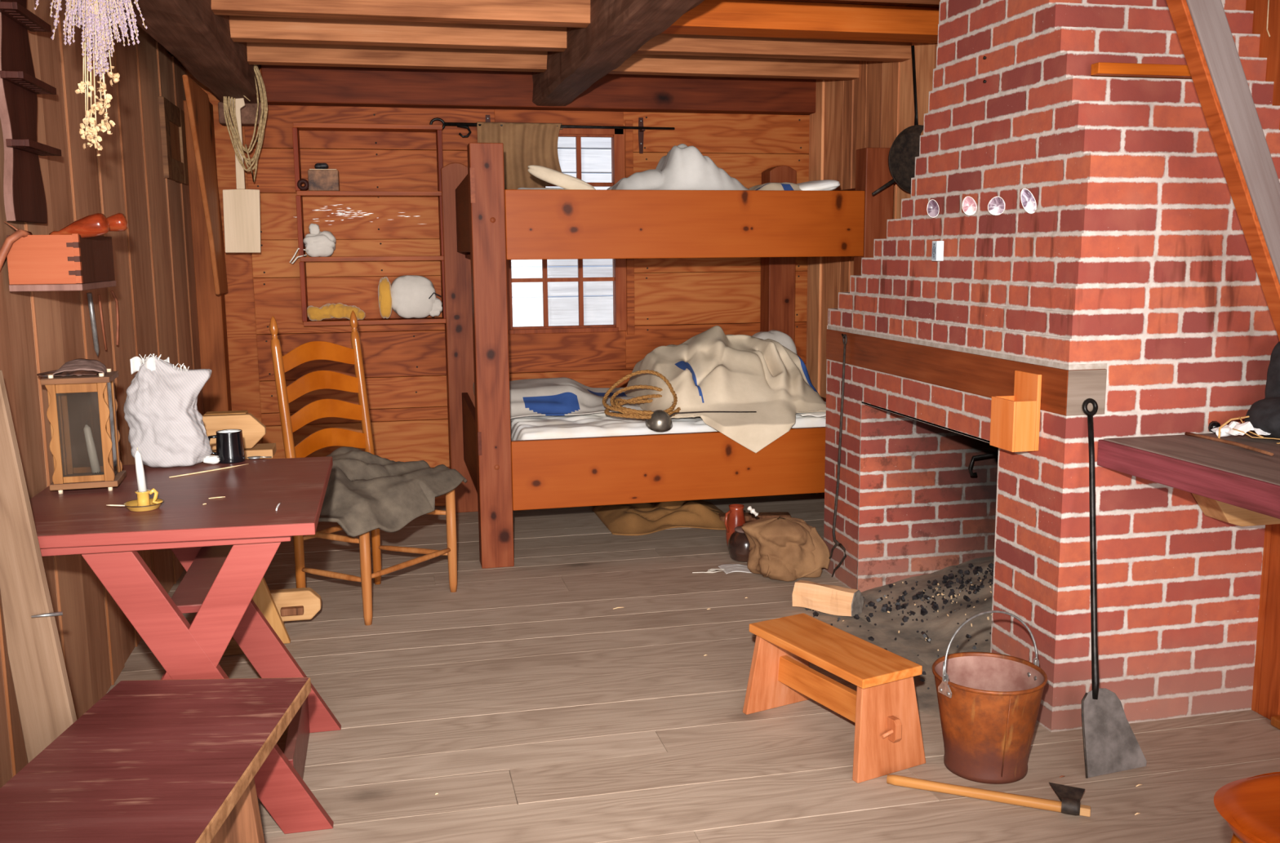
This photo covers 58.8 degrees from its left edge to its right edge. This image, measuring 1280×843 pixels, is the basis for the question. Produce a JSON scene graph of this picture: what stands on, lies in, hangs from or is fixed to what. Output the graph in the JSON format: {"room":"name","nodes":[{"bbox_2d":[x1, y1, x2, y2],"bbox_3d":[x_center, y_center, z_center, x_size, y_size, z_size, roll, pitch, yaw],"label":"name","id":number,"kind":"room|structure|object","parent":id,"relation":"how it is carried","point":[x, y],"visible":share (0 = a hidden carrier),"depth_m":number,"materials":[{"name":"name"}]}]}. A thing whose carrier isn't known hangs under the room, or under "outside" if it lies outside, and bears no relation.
{"room":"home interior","nodes":[
{"label":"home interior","id":0,"kind":"room"},
{"bbox_2d":[0,0,204,788],"bbox_3d":[-1.382,-0.098,2.073,0.097,2.300,7.239,-2,9,-13],"label":"wall","id":1,"kind":"structure","parent":0,"point":[154,291],"depth_m":3.39,"materials":[{"name":"wood"}]},
{"bbox_2d":[0,0,61,223],"bbox_3d":[-1.460,-0.888,2.688,0.066,0.820,0.288,-2,9,-13],"label":"rack","id":2,"kind":"object","parent":1,"relation":"attached to","point":[24,198],"visible":1,"depth_m":2.67,"materials":[{"name":"brown wood"}]},
{"bbox_2d":[0,1,51,31],"bbox_3d":[-1.450,-0.952,2.675,0.048,0.016,0.275,-2,9,-13],"label":"shelf","id":3,"kind":"object","parent":2,"relation":"attached to","point":[13,14],"depth_m":2.65,"materials":[{"name":"brown wood"}]},
{"bbox_2d":[0,71,56,94],"bbox_3d":[-1.449,-0.803,2.697,0.048,0.016,0.275,-2,9,-13],"label":"shelf","id":4,"kind":"object","parent":2,"relation":"attached to","point":[20,82],"depth_m":2.66,"materials":[{"name":"brown wood"}]},
{"bbox_2d":[5,138,61,155],"bbox_3d":[-1.448,-0.655,2.719,0.048,0.016,0.275,-2,9,-13],"label":"shelf","id":5,"kind":"object","parent":2,"relation":"attached to","point":[15,147],"depth_m":2.66,"materials":[{"name":"brown wood"}]},
{"bbox_2d":[6,213,128,291],"bbox_3d":[-1.370,-0.418,2.793,0.244,0.182,0.354,-2,9,-13],"label":"box","id":6,"kind":"object","parent":1,"relation":"attached to","point":[35,263],"depth_m":2.64,"materials":[{"name":"brown wood"}]},
{"bbox_2d":[0,229,32,271],"bbox_3d":[-1.450,-0.344,2.597,0.121,0.190,0.047,-5,10,-27],"label":"leather strap","id":7,"kind":"object","parent":6,"relation":"hanging from","point":[9,241],"visible":1,"depth_m":2.58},
{"bbox_2d":[86,292,99,356],"bbox_3d":[-1.593,-0.282,3.311,0.014,0.189,0.049,-2,9,-13],"label":"strip","id":8,"kind":"object","parent":1,"relation":"attached to","point":[90,300],"visible":1,"depth_m":3.31,"materials":[{"name":"metal"}]},
{"bbox_2d":[97,294,106,350],"bbox_3d":[-1.618,-0.299,3.420,0.007,0.168,0.040,-2,9,-13],"label":"leather thong","id":9,"kind":"object","parent":1,"relation":"hanging from","point":[99,295],"visible":1,"depth_m":3.41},
{"bbox_2d":[111,289,119,345],"bbox_3d":[-1.659,-0.329,3.597,0.007,0.177,0.062,-2,9,-13],"label":"leather thong","id":10,"kind":"object","parent":1,"relation":"hanging from","point":[112,291],"visible":1,"depth_m":3.61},
{"bbox_2d":[158,96,188,185],"bbox_3d":[-2.012,-1.201,4.898,0.030,0.326,0.503,-2,9,-13],"label":"window","id":11,"kind":"structure","parent":1,"relation":"in","point":[171,117],"depth_m":4.85,"materials":[{"name":"wood"}]},
{"bbox_2d":[123,0,260,102],"bbox_3d":[-1.090,-1.085,1.905,0.209,0.223,6.970,-2,9,-13],"label":"beam","id":12,"kind":"structure","parent":1,"relation":"attached to","point":[200,39],"depth_m":3.91,"materials":[{"name":"wood"}]},
{"bbox_2d":[182,74,227,294],"bbox_3d":[-1.864,-0.981,4.890,0.022,0.875,0.815,-2,9,-13],"label":"trim","id":13,"kind":"structure","parent":1,"relation":"attached to","point":[197,100],"depth_m":4.88,"materials":[{"name":"brown wood"}]},
{"bbox_2d":[183,100,231,413],"bbox_3d":[-2.048,-0.497,5.432,0.115,2.000,0.130,-2,9,-13],"label":"trim","id":14,"kind":"structure","parent":1,"relation":"attached to","point":[211,315],"depth_m":5.37,"materials":[{"name":"brown wood"}]},
{"bbox_2d":[181,64,809,506],"bbox_3d":[-0.447,-0.680,5.886,3.650,2.300,0.092,-2,9,-13],"label":"wall","id":15,"kind":"structure","parent":0,"point":[677,300],"depth_m":5.67,"materials":[{"name":"brown wood"}]},
{"bbox_2d":[217,102,266,126],"bbox_3d":[-1.871,-1.446,5.343,0.200,0.100,0.110,-2,9,-13],"label":"trim","id":16,"kind":"structure","parent":15,"relation":"attached to","point":[248,113],"depth_m":5.30,"materials":[{"name":"wood"}]},
{"bbox_2d":[222,97,261,253],"bbox_3d":[-1.821,-1.119,5.169,0.166,0.696,0.018,-2,9,-13],"label":"peel","id":17,"kind":"object","parent":15,"relation":"hanging from","point":[242,206],"visible":0.84,"depth_m":5.19,"materials":[{"name":"wood"}]},
{"bbox_2d":[292,122,445,326],"bbox_3d":[-1.301,-0.952,5.527,0.695,0.952,0.141,-2,9,-13],"label":"wall shelf","id":18,"kind":"object","parent":15,"relation":"attached to","point":[297,126],"visible":0.84,"depth_m":5.46,"materials":[{"name":"brown wood"}]},
{"bbox_2d":[297,178,309,191],"bbox_3d":[-1.594,-1.121,5.374,0.056,0.056,0.024,-2,9,-13],"label":"spool","id":19,"kind":"object","parent":18,"relation":"on","point":[300,181],"visible":1,"depth_m":5.36,"materials":[{"name":"brown wood"}]},
{"bbox_2d":[289,223,336,263],"bbox_3d":[-1.577,-0.856,5.465,0.229,0.192,0.110,-4,9,-23],"label":"cloth bag","id":20,"kind":"object","parent":18,"relation":"on","point":[317,243],"visible":0.98,"depth_m":5.44,"materials":[{"name":"grey fabric"}]},
{"bbox_2d":[307,168,339,191],"bbox_3d":[-1.516,-1.155,5.447,0.140,0.102,0.110,-2,9,-13],"label":"wooden box","id":21,"kind":"object","parent":18,"relation":"on","point":[318,180],"visible":0.89,"depth_m":5.39,"materials":[{"name":"wood"}]},
{"bbox_2d":[306,302,364,320],"bbox_3d":[-1.485,-0.536,5.548,0.277,0.087,0.095,-2,9,-13],"label":"loaf","id":22,"kind":"object","parent":18,"relation":"on","point":[339,310],"visible":0.94,"depth_m":5.51,"materials":[{"name":"food"}]},
{"bbox_2d":[377,276,391,318],"bbox_3d":[-1.250,-0.607,5.572,0.067,0.204,0.106,-2,9,-13],"label":"loaf","id":23,"kind":"object","parent":18,"relation":"on","point":[384,297],"visible":0.99,"depth_m":5.53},
{"bbox_2d":[391,275,442,318],"bbox_3d":[-1.108,-0.617,5.610,0.256,0.212,0.117,-2,9,-13],"label":"sack","id":24,"kind":"object","parent":18,"relation":"on","point":[412,295],"visible":0.98,"depth_m":5.56,"materials":[{"name":"grey fabric"}]},
{"bbox_2d":[260,64,816,115],"bbox_3d":[-0.433,-1.654,5.637,2.750,0.200,0.120,-2,9,-13],"label":"ceiling beam","id":25,"kind":"structure","parent":15,"relation":"attached to","point":[285,85],"depth_m":5.54,"materials":[{"name":"brown wood"}]},
{"bbox_2d":[429,115,675,153],"bbox_3d":[-0.428,-1.443,5.696,1.234,0.180,0.067,-2,9,-13],"label":"curtain rod","id":26,"kind":"object","parent":15,"relation":"attached to","point":[641,128],"visible":0.77,"depth_m":5.71,"materials":[{"name":"black metal"}]},
{"bbox_2d":[476,121,562,189],"bbox_3d":[-0.587,-1.289,5.660,0.437,0.392,0.062,-2,9,-13],"label":"curtain","id":27,"kind":"object","parent":26,"relation":"hanging from","point":[526,144],"visible":0.7,"depth_m":5.65,"materials":[{"name":"fabric"}]},
{"bbox_2d":[506,124,626,334],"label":"window","id":28,"kind":"structure","parent":15,"relation":"in","point":[617,135],"depth_m":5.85,"materials":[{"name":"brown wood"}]},
{"bbox_2d":[531,0,701,106],"bbox_3d":[0.333,-1.150,2.218,0.198,0.212,6.960,-2,9,-13],"label":"ceiling beam","id":29,"kind":"structure","parent":15,"relation":"attached to","point":[615,29],"depth_m":4.04,"materials":[{"name":"wood"}]},
{"bbox_2d":[625,120,635,334],"bbox_3d":[-0.052,-0.998,5.880,0.040,1.095,0.009,-2,9,-13],"label":"trim","id":30,"kind":"structure","parent":15,"relation":"attached to","point":[628,132],"depth_m":5.91,"materials":[{"name":"brown wood"}]},
{"bbox_3d":[-1.828,-1.625,5.169,0.077,0.016,0.213,-2,9,-13],"label":"peg","id":31,"kind":"object","parent":15,"relation":"attached to","visible":0},
{"bbox_2d":[223,64,267,182],"bbox_3d":[-1.779,-1.373,5.078,0.224,0.593,0.083,-2,9,-13],"label":"coil","id":32,"kind":"object","parent":31,"relation":"hanging from","point":[227,107],"visible":0.67,"depth_m":5.09,"materials":[{"name":"fabric"}]},
{"bbox_2d":[209,0,940,79],"bbox_3d":[0.313,-1.247,2.287,3.610,0.180,7.330,-2,9,-13],"label":"ceiling","id":33,"kind":"structure","parent":0,"point":[796,39],"depth_m":4.35,"materials":[{"name":"brown wood"}]},
{"bbox_2d":[34,0,147,79],"bbox_3d":[-1.129,-0.978,2.314,0.197,0.536,0.085,1,9,8],"label":"bunch","id":34,"kind":"object","parent":33,"relation":"hanging from","point":[97,11],"visible":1,"depth_m":2.32,"materials":[{"name":"plant"}]},
{"bbox_2d":[75,11,119,155],"bbox_3d":[-1.135,-0.897,2.341,0.092,0.684,0.042,-2,9,-13],"label":"flower stalks","id":35,"kind":"object","parent":34,"relation":"hanging from","point":[95,107],"visible":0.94,"depth_m":2.38,"materials":[{"name":"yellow plant"}]},
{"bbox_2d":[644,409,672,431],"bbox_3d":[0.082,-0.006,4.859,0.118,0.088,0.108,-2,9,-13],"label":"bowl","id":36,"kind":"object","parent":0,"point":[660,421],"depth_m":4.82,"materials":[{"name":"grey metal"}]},
{"bbox_2d":[106,493,1279,842],"bbox_3d":[0.394,0.942,2.656,3.750,0.061,7.280,-2,9,-13],"label":"floor","id":37,"kind":"structure","parent":0,"point":[535,708],"depth_m":3.13,"materials":[{"name":"brown wood"}]},
{"bbox_2d":[0,369,76,763],"bbox_3d":[-1.214,0.446,2.287,0.368,1.089,0.082,7,12,42],"label":"plank","id":38,"kind":"object","parent":37,"relation":"on","point":[43,695],"visible":0.66,"depth_m":2.29,"materials":[{"name":"wood"}]},
{"bbox_2d":[31,611,62,617],"bbox_3d":[-1.192,0.390,2.283,0.056,0.010,0.007,-6,10,-33],"label":"spike","id":39,"kind":"object","parent":38,"relation":"attached to","point":[55,614],"visible":1,"depth_m":2.28,"materials":[{"name":"metal"}]},
{"bbox_2d":[0,677,311,842],"bbox_3d":[-0.874,0.858,1.701,0.399,0.410,1.502,-1,9,-2],"label":"bench","id":40,"kind":"object","parent":37,"relation":"on","point":[151,761],"visible":1,"depth_m":2.02,"materials":[{"name":"brown wood"}]},
{"bbox_2d":[29,456,341,834],"bbox_3d":[-1.116,0.530,2.828,0.681,0.727,0.846,-2,9,-13],"label":"trestle table","id":41,"kind":"object","parent":37,"relation":"on","point":[225,546],"visible":0.84,"depth_m":2.54,"materials":[{"name":"red paint"}]},
{"bbox_2d":[40,368,126,493],"bbox_3d":[-1.371,0.021,2.807,0.151,0.290,0.147,-3,9,-16],"label":"candle lantern","id":42,"kind":"object","parent":41,"relation":"on","point":[65,477],"visible":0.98,"depth_m":2.76,"materials":[{"name":"brown wood"}]},
{"bbox_2d":[36,358,106,377],"bbox_3d":[-1.388,-0.131,2.778,0.155,0.037,0.090,-3,9,-16],"label":"lantern top","id":43,"kind":"object","parent":42,"relation":"on","point":[78,367],"visible":1,"depth_m":2.76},
{"bbox_2d":[83,420,104,475],"bbox_3d":[-1.348,0.069,2.810,0.048,0.146,0.047,-2,9,-13],"label":"candle","id":44,"kind":"object","parent":42,"relation":"in","point":[93,458],"visible":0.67,"depth_m":2.80,"materials":[{"name":"white wax"}]},
{"bbox_2d":[123,488,164,511],"bbox_3d":[-1.129,0.176,2.583,0.086,0.046,0.086,-2,9,-13],"label":"chamberstick","id":45,"kind":"object","parent":41,"relation":"on","point":[143,503],"visible":1,"depth_m":2.57,"materials":[{"name":"yellow metal"}]},
{"bbox_2d":[134,447,146,492],"bbox_3d":[-1.131,0.111,2.573,0.021,0.104,0.018,-4,9,-24],"label":"candle","id":46,"kind":"object","parent":45,"relation":"in","point":[140,477],"visible":1,"depth_m":2.57,"materials":[{"name":"white wax"}]},
{"bbox_2d":[134,489,151,506],"bbox_3d":[-1.129,0.176,2.583,0.033,0.038,0.033,-2,9,-13],"label":"socket","id":47,"kind":"object","parent":45,"relation":"attached to","point":[143,498],"depth_m":2.57,"materials":[{"name":"yellow metal"}]},
{"bbox_2d":[124,353,212,467],"bbox_3d":[-1.281,-0.032,3.092,0.227,0.309,0.141,-2,9,-13],"label":"sack","id":48,"kind":"object","parent":41,"relation":"on","point":[164,420],"visible":0.99,"depth_m":3.05,"materials":[{"name":"white fabric"}]},
{"bbox_2d":[168,463,248,477],"bbox_3d":[-1.145,0.131,3.028,0.008,0.004,0.231,6,11,38],"label":"wood splint","id":49,"kind":"object","parent":41,"relation":"on","point":[246,464],"visible":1,"depth_m":3.02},
{"bbox_2d":[203,455,220,464],"bbox_3d":[-1.179,0.105,3.130,0.044,0.024,0.040,-2,9,-13],"label":"crumpled napkin","id":50,"kind":"object","parent":41,"relation":"on","point":[213,460],"visible":1,"depth_m":3.11,"materials":[{"name":"paper"}]},
{"bbox_2d":[208,429,245,463],"bbox_3d":[-1.151,0.070,3.160,0.098,0.086,0.077,-5,10,-28],"label":"mug","id":51,"kind":"object","parent":41,"relation":"on","point":[229,442],"visible":0.91,"depth_m":3.14,"materials":[{"name":"black metal"}]},
{"bbox_2d":[202,410,321,656],"bbox_3d":[-1.321,0.359,3.763,0.474,0.790,0.208,-2,9,-13],"label":"bench","id":52,"kind":"object","parent":37,"relation":"on","point":[278,606],"visible":0.47,"depth_m":3.78,"materials":[{"name":"brown wood"}]},
{"bbox_2d":[209,443,276,459],"bbox_3d":[-1.357,0.102,3.700,0.320,0.029,0.130,-2,9,-13],"label":"shelf","id":53,"kind":"object","parent":52,"relation":"attached to","point":[265,449],"depth_m":3.67,"materials":[{"name":"brown wood"}]},
{"bbox_2d":[269,310,457,625],"bbox_3d":[-1.011,0.142,4.218,0.425,1.081,0.502,5,10,30],"label":"chair","id":54,"kind":"object","parent":37,"relation":"on","point":[313,350],"visible":0.7,"depth_m":4.24,"materials":[{"name":"brown wood"}]},
{"bbox_2d":[318,446,467,537],"bbox_3d":[-1.021,0.232,4.157,0.524,0.253,0.702,5,10,31],"label":"cloth","id":55,"kind":"object","parent":54,"relation":"on","point":[366,492],"visible":0.67,"depth_m":4.05,"materials":[{"name":"fabric"}]},
{"bbox_2d":[592,499,725,535],"bbox_3d":[0.119,0.421,5.554,0.623,0.108,0.600,-2,9,-13],"label":"sacks","id":56,"kind":"object","parent":37,"relation":"on","point":[643,518],"visible":0.77,"depth_m":5.42,"materials":[{"name":"fabric"}]},
{"bbox_2d":[440,142,893,568],"bbox_3d":[0.057,-0.365,5.349,1.857,1.728,1.202,-2,9,-13],"label":"bunk bed","id":57,"kind":"object","parent":37,"relation":"on","point":[486,224],"visible":0.87,"depth_m":4.76,"materials":[{"name":"brown wood"}]},
{"bbox_2d":[517,187,564,189],"bbox_3d":[0.091,-0.919,5.222,1.530,0.281,1.020,-2,9,-13],"label":"mattress","id":58,"kind":"object","parent":57,"relation":"on","point":[518,188],"visible":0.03,"depth_m":4.74,"materials":[{"name":"white fabric"}]},
{"bbox_2d":[527,164,595,190],"bbox_3d":[-0.325,-1.010,4.752,0.291,0.126,0.057,0,9,3],"label":"bolster","id":59,"kind":"object","parent":58,"relation":"on","point":[554,177],"visible":0.79,"depth_m":4.73,"materials":[{"name":"beige fabric"}]},
{"bbox_2d":[606,143,749,190],"bbox_3d":[0.139,-1.105,5.042,0.603,0.254,0.622,-2,9,-13],"label":"sheet","id":60,"kind":"object","parent":58,"relation":"on","point":[684,167],"visible":0.76,"depth_m":4.84,"materials":[{"name":"white fabric"}]},
{"bbox_2d":[748,182,800,190],"bbox_3d":[0.648,-1.031,5.071,0.362,0.069,0.451,-2,9,-13],"label":"blanket","id":61,"kind":"object","parent":58,"relation":"on","point":[784,185],"visible":0.31,"depth_m":4.90,"materials":[{"name":"beige fabric"}]},
{"bbox_2d":[796,179,839,191],"bbox_3d":[0.749,-1.028,5.017,0.229,0.076,0.242,-4,9,-20],"label":"pillow","id":62,"kind":"object","parent":58,"relation":"on","point":[826,184],"visible":0.53,"depth_m":4.92,"materials":[{"name":"white fabric"}]},
{"bbox_2d":[510,412,826,440],"bbox_3d":[0.099,0.066,5.370,1.530,0.269,1.020,-2,9,-13],"label":"mattress","id":63,"kind":"object","parent":57,"relation":"on","point":[595,424],"visible":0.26,"depth_m":4.94,"materials":[{"name":"white fabric"}]},
{"bbox_2d":[509,377,643,418],"bbox_3d":[-0.202,-0.134,5.439,0.951,0.119,0.760,-2,9,-13],"label":"pillow","id":64,"kind":"object","parent":63,"relation":"on","point":[563,396],"visible":0.55,"depth_m":5.24,"materials":[{"name":"grey fabric"}]},
{"bbox_2d":[602,369,680,419],"bbox_3d":[0.011,-0.119,4.941,0.349,0.188,0.271,-2,9,-13],"label":"rope coil","id":65,"kind":"object","parent":63,"relation":"on","point":[626,412],"visible":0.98,"depth_m":4.97,"materials":[{"name":"fabric"}]},
{"bbox_2d":[624,325,826,453],"bbox_3d":[0.397,-0.181,5.276,0.836,0.514,0.895,-2,9,-13],"label":"blanket","id":66,"kind":"object","parent":63,"relation":"on","point":[713,370],"visible":0.94,"depth_m":5.08,"materials":[{"name":"beige fabric"}]},
{"bbox_2d":[751,329,796,354],"bbox_3d":[0.668,-0.318,5.807,0.261,0.296,0.181,-2,9,-13],"label":"pillow","id":67,"kind":"object","parent":63,"relation":"on","point":[782,338],"visible":0.28,"depth_m":5.74,"materials":[{"name":"grey fabric"}]},
{"bbox_2d":[795,401,826,417],"bbox_3d":[0.771,-0.089,5.296,0.224,0.081,0.502,-2,9,-13],"label":"cloth","id":68,"kind":"object","parent":63,"relation":"on","point":[813,414],"visible":0.06,"depth_m":5.06,"materials":[{"name":"white fabric"}]},
{"bbox_2d":[644,409,756,431],"bbox_3d":[0.263,-0.014,4.899,0.489,0.088,0.108,-2,9,-13],"label":"ladle","id":69,"kind":"object","parent":57,"relation":"on","point":[660,420],"visible":0.98,"depth_m":4.82,"materials":[{"name":"grey metal"}]},
{"bbox_2d":[692,564,751,573],"bbox_3d":[0.381,0.606,4.665,0.350,0.004,0.166,-2,9,-13],"label":"cloth","id":70,"kind":"object","parent":37,"relation":"on","point":[726,568],"visible":0.56,"depth_m":4.66,"materials":[{"name":"fabric"}]},
{"bbox_2d":[724,504,746,548],"bbox_3d":[0.418,0.464,4.932,0.092,0.200,0.097,1,9,11],"label":"jug","id":71,"kind":"object","parent":37,"relation":"on","point":[735,515],"visible":0.68,"depth_m":4.90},
{"bbox_2d":[728,525,750,562],"bbox_3d":[0.451,0.514,4.820,0.156,0.134,0.156,-2,9,-13],"label":"jug","id":72,"kind":"object","parent":37,"relation":"on","point":[738,542],"visible":0.56,"depth_m":4.76,"materials":[{"name":"brown ceramic"}]},
{"bbox_2d":[718,511,791,521],"bbox_3d":[0.549,0.467,5.431,0.340,0.050,0.080,-1,9,-1],"label":"stick","id":73,"kind":"object","parent":37,"relation":"on","point":[748,516],"visible":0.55,"depth_m":5.40,"materials":[{"name":"brown wood"}]},
{"bbox_2d":[741,516,830,581],"bbox_3d":[0.583,0.500,4.573,0.364,0.234,0.260,-2,9,-13],"label":"burlap sack","id":74,"kind":"object","parent":37,"relation":"on","point":[787,548],"visible":1,"depth_m":4.49,"materials":[{"name":"fabric"}]},
{"bbox_2d":[791,580,864,616],"bbox_3d":[0.679,0.636,4.109,0.233,0.098,0.112,5,10,33],"label":"log","id":75,"kind":"object","parent":37,"relation":"on","point":[833,600],"visible":1,"depth_m":4.07,"materials":[{"name":"wood"}]},
{"bbox_2d":[742,613,925,783],"bbox_3d":[0.513,0.721,3.034,0.223,0.262,0.522,-5,10,-29],"label":"footstool","id":76,"kind":"object","parent":37,"relation":"on","point":[883,708],"visible":1,"depth_m":2.94,"materials":[{"name":"brown wood"}]},
{"bbox_2d":[817,611,940,719],"bbox_3d":[0.855,0.756,3.646,0.539,0.004,1.119,-2,9,-13],"label":"ash spill","id":77,"kind":"object","parent":37,"relation":"on","point":[926,700],"visible":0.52,"depth_m":3.73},
{"bbox_2d":[804,562,993,689],"bbox_3d":[1.042,0.632,3.860,0.794,0.192,0.928,-2,9,-13],"label":"ashes","id":78,"kind":"object","parent":77,"relation":"on","point":[885,607],"visible":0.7,"depth_m":4.08,"materials":[{"name":"black"}]},
{"bbox_2d":[842,580,991,651],"bbox_3d":[1.085,0.593,4.003,0.739,0.211,0.647,-2,9,-13],"label":"chips","id":79,"kind":"object","parent":77,"relation":"on","point":[951,596],"visible":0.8,"depth_m":4.02,"materials":[{"name":"brown wood"}]},
{"bbox_2d":[886,774,1090,817],"bbox_3d":[0.833,0.879,2.728,0.464,0.036,0.096,3,9,22],"label":"hatchet","id":80,"kind":"object","parent":37,"relation":"on","point":[1069,797],"visible":1,"depth_m":2.68,"materials":[{"name":"brown wood"}]},
{"bbox_2d":[932,610,1047,784],"bbox_3d":[0.876,0.675,2.853,0.281,0.401,0.277,-1,9,-5],"label":"bucket","id":81,"kind":"object","parent":37,"relation":"on","point":[988,704],"visible":1,"depth_m":2.79,"materials":[{"name":"metal"}]},
{"bbox_2d":[823,0,1279,732],"bbox_3d":[1.292,-0.368,3.785,1.000,2.221,1.642,-2,9,-13],"label":"brick chimney","id":82,"kind":"object","parent":37,"relation":"on","point":[1131,286],"visible":0.85,"depth_m":3.11,"materials":[{"name":"brick"}]},
{"bbox_2d":[829,333,847,577],"bbox_3d":[0.764,0.141,4.433,0.014,0.974,0.231,-2,9,-13],"label":"fork","id":83,"kind":"object","parent":82,"relation":"hanging from","point":[844,336],"visible":0.99,"depth_m":4.39,"materials":[{"name":"metal"}]},
{"bbox_2d":[926,199,939,217],"bbox_3d":[0.938,-0.681,3.634,0.039,0.058,0.008,4,9,25],"label":"shell","id":84,"kind":"object","parent":82,"relation":"attached to","point":[932,208],"visible":1,"depth_m":3.63,"materials":[{"name":"white ceramic"}]},
{"bbox_2d":[931,240,943,261],"bbox_3d":[0.939,-0.538,3.583,0.026,0.062,0.032,-2,9,-13],"label":"matchbox","id":85,"kind":"object","parent":82,"relation":"on","point":[937,246],"visible":1,"depth_m":3.57,"materials":[{"name":"white"}]},
{"bbox_2d":[962,196,977,215],"bbox_3d":[0.990,-0.647,3.410,0.044,0.057,0.008,4,9,25],"label":"shell","id":86,"kind":"object","parent":82,"relation":"attached to","point":[969,205],"visible":1,"depth_m":3.41,"materials":[{"name":"white ceramic"}]},
{"bbox_2d":[968,452,998,475],"bbox_3d":[1.430,0.125,4.204,0.470,0.136,0.014,-2,9,-13],"label":"hook","id":87,"kind":"object","parent":82,"relation":"in","point":[995,454],"visible":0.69,"depth_m":4.16,"materials":[{"name":"black metal"}]},
{"bbox_2d":[987,196,1004,215],"bbox_3d":[1.024,-0.619,3.260,0.049,0.053,0.008,4,9,25],"label":"shell","id":88,"kind":"object","parent":82,"relation":"attached to","point":[996,206],"visible":1,"depth_m":3.26,"materials":[{"name":"white ceramic"}]},
{"bbox_2d":[989,370,1041,452],"bbox_3d":[1.026,-0.030,3.105,0.080,0.208,0.118,-2,9,-13],"label":"holder","id":89,"kind":"object","parent":82,"relation":"attached to","point":[1015,423],"visible":1,"depth_m":3.06,"materials":[{"name":"brown wood"}]},
{"bbox_2d":[1020,188,1036,213],"bbox_3d":[1.061,-0.602,3.101,0.043,0.069,0.008,4,9,25],"label":"shell","id":90,"kind":"object","parent":82,"relation":"attached to","point":[1028,200],"visible":1,"depth_m":3.10,"materials":[{"name":"white ceramic"}]},
{"bbox_2d":[1090,62,1191,79],"bbox_3d":[1.314,-0.910,2.948,0.310,0.028,0.045,-2,9,-13],"label":"batten","id":91,"kind":"object","parent":82,"relation":"attached to","point":[1100,68],"visible":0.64,"depth_m":2.92,"materials":[{"name":"wood"}]},
{"bbox_2d":[1081,398,1146,778],"bbox_3d":[1.161,0.409,2.886,0.189,0.911,0.266,-2,9,-13],"label":"shovel","id":92,"kind":"object","parent":37,"relation":"on","point":[1110,745],"visible":1,"depth_m":2.85,"materials":[{"name":"metal"}]},
{"bbox_2d":[1213,772,1279,842],"bbox_3d":[1.095,0.819,1.766,0.380,0.437,0.340,-2,9,-13],"label":"chair","id":93,"kind":"object","parent":37,"relation":"on","point":[1250,806],"visible":1,"depth_m":1.77,"materials":[{"name":"orange wood"}]},
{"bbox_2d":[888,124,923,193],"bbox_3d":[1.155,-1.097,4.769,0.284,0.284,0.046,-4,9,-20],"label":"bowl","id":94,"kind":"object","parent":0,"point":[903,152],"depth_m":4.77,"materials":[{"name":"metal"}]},
{"bbox_2d":[805,0,1279,715],"bbox_3d":[1.774,-0.230,2.774,0.212,2.300,7.230,-2,9,-13],"label":"wall","id":95,"kind":"structure","parent":0,"point":[871,109],"depth_m":5.34,"materials":[{"name":"wood"}]},
{"bbox_2d":[871,44,923,195],"bbox_3d":[1.123,-1.251,4.734,0.350,0.610,0.046,-4,9,-20],"label":"frying pan","id":96,"kind":"object","parent":95,"relation":"hanging from","point":[903,152],"visible":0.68,"depth_m":4.76,"materials":[{"name":"metal"}]},
{"bbox_2d":[1097,431,1279,526],"bbox_3d":[1.579,0.226,2.546,0.540,0.238,1.047,-2,9,-13],"label":"desk","id":97,"kind":"object","parent":95,"relation":"attached to","point":[1237,486],"visible":0.91,"depth_m":2.74,"materials":[{"name":"brown wood"}]},
{"bbox_2d":[1184,431,1273,455],"bbox_3d":[1.477,0.054,2.845,0.027,0.010,0.312,-2,9,-10],"label":"stick","id":98,"kind":"object","parent":97,"relation":"on","point":[1187,433],"visible":1,"depth_m":2.85,"materials":[{"name":"brown wood"}]},
{"bbox_2d":[1210,421,1271,436],"bbox_3d":[1.569,0.019,2.934,0.156,0.044,0.070,1,9,11],"label":"crumpled paper","id":99,"kind":"object","parent":97,"relation":"on","point":[1225,431],"visible":0.83,"depth_m":2.92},
{"bbox_2d":[1217,415,1279,444],"bbox_3d":[1.591,0.018,2.908,0.190,0.061,0.081,5,10,34],"label":"rawhide laces","id":100,"kind":"object","parent":97,"relation":"on","point":[1247,416],"visible":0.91,"depth_m":2.93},
{"bbox_2d":[1244,341,1279,438],"bbox_3d":[1.694,-0.084,2.927,0.246,0.261,0.189,-2,9,-13],"label":"bag","id":101,"kind":"object","parent":97,"relation":"on","point":[1264,415],"visible":0.9,"depth_m":2.93,"materials":[{"name":"fabric"}]},
{"bbox_2d":[1165,0,1279,341],"bbox_3d":[1.398,-0.601,2.621,0.723,1.392,0.052,-2,9,-13],"label":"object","id":102,"kind":"structure","parent":95,"relation":"attached to","point":[1202,28],"depth_m":2.58,"materials":[{"name":"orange wood"}]},
{"bbox_2d":[1257,524,1279,719],"bbox_3d":[1.756,-0.263,2.995,0.048,2.200,0.075,-2,9,-13],"label":"trim","id":103,"kind":"structure","parent":95,"relation":"attached to","point":[1269,686],"depth_m":3.12,"materials":[{"name":"wood"}]},
{"bbox_2d":[1270,715,1279,729],"bbox_3d":[1.767,0.821,3.089,0.075,0.028,0.060,-2,9,-13],"label":"baseboard","id":104,"kind":"structure","parent":95,"relation":"attached to","point":[1275,720],"depth_m":3.09,"materials":[{"name":"brown wood"}]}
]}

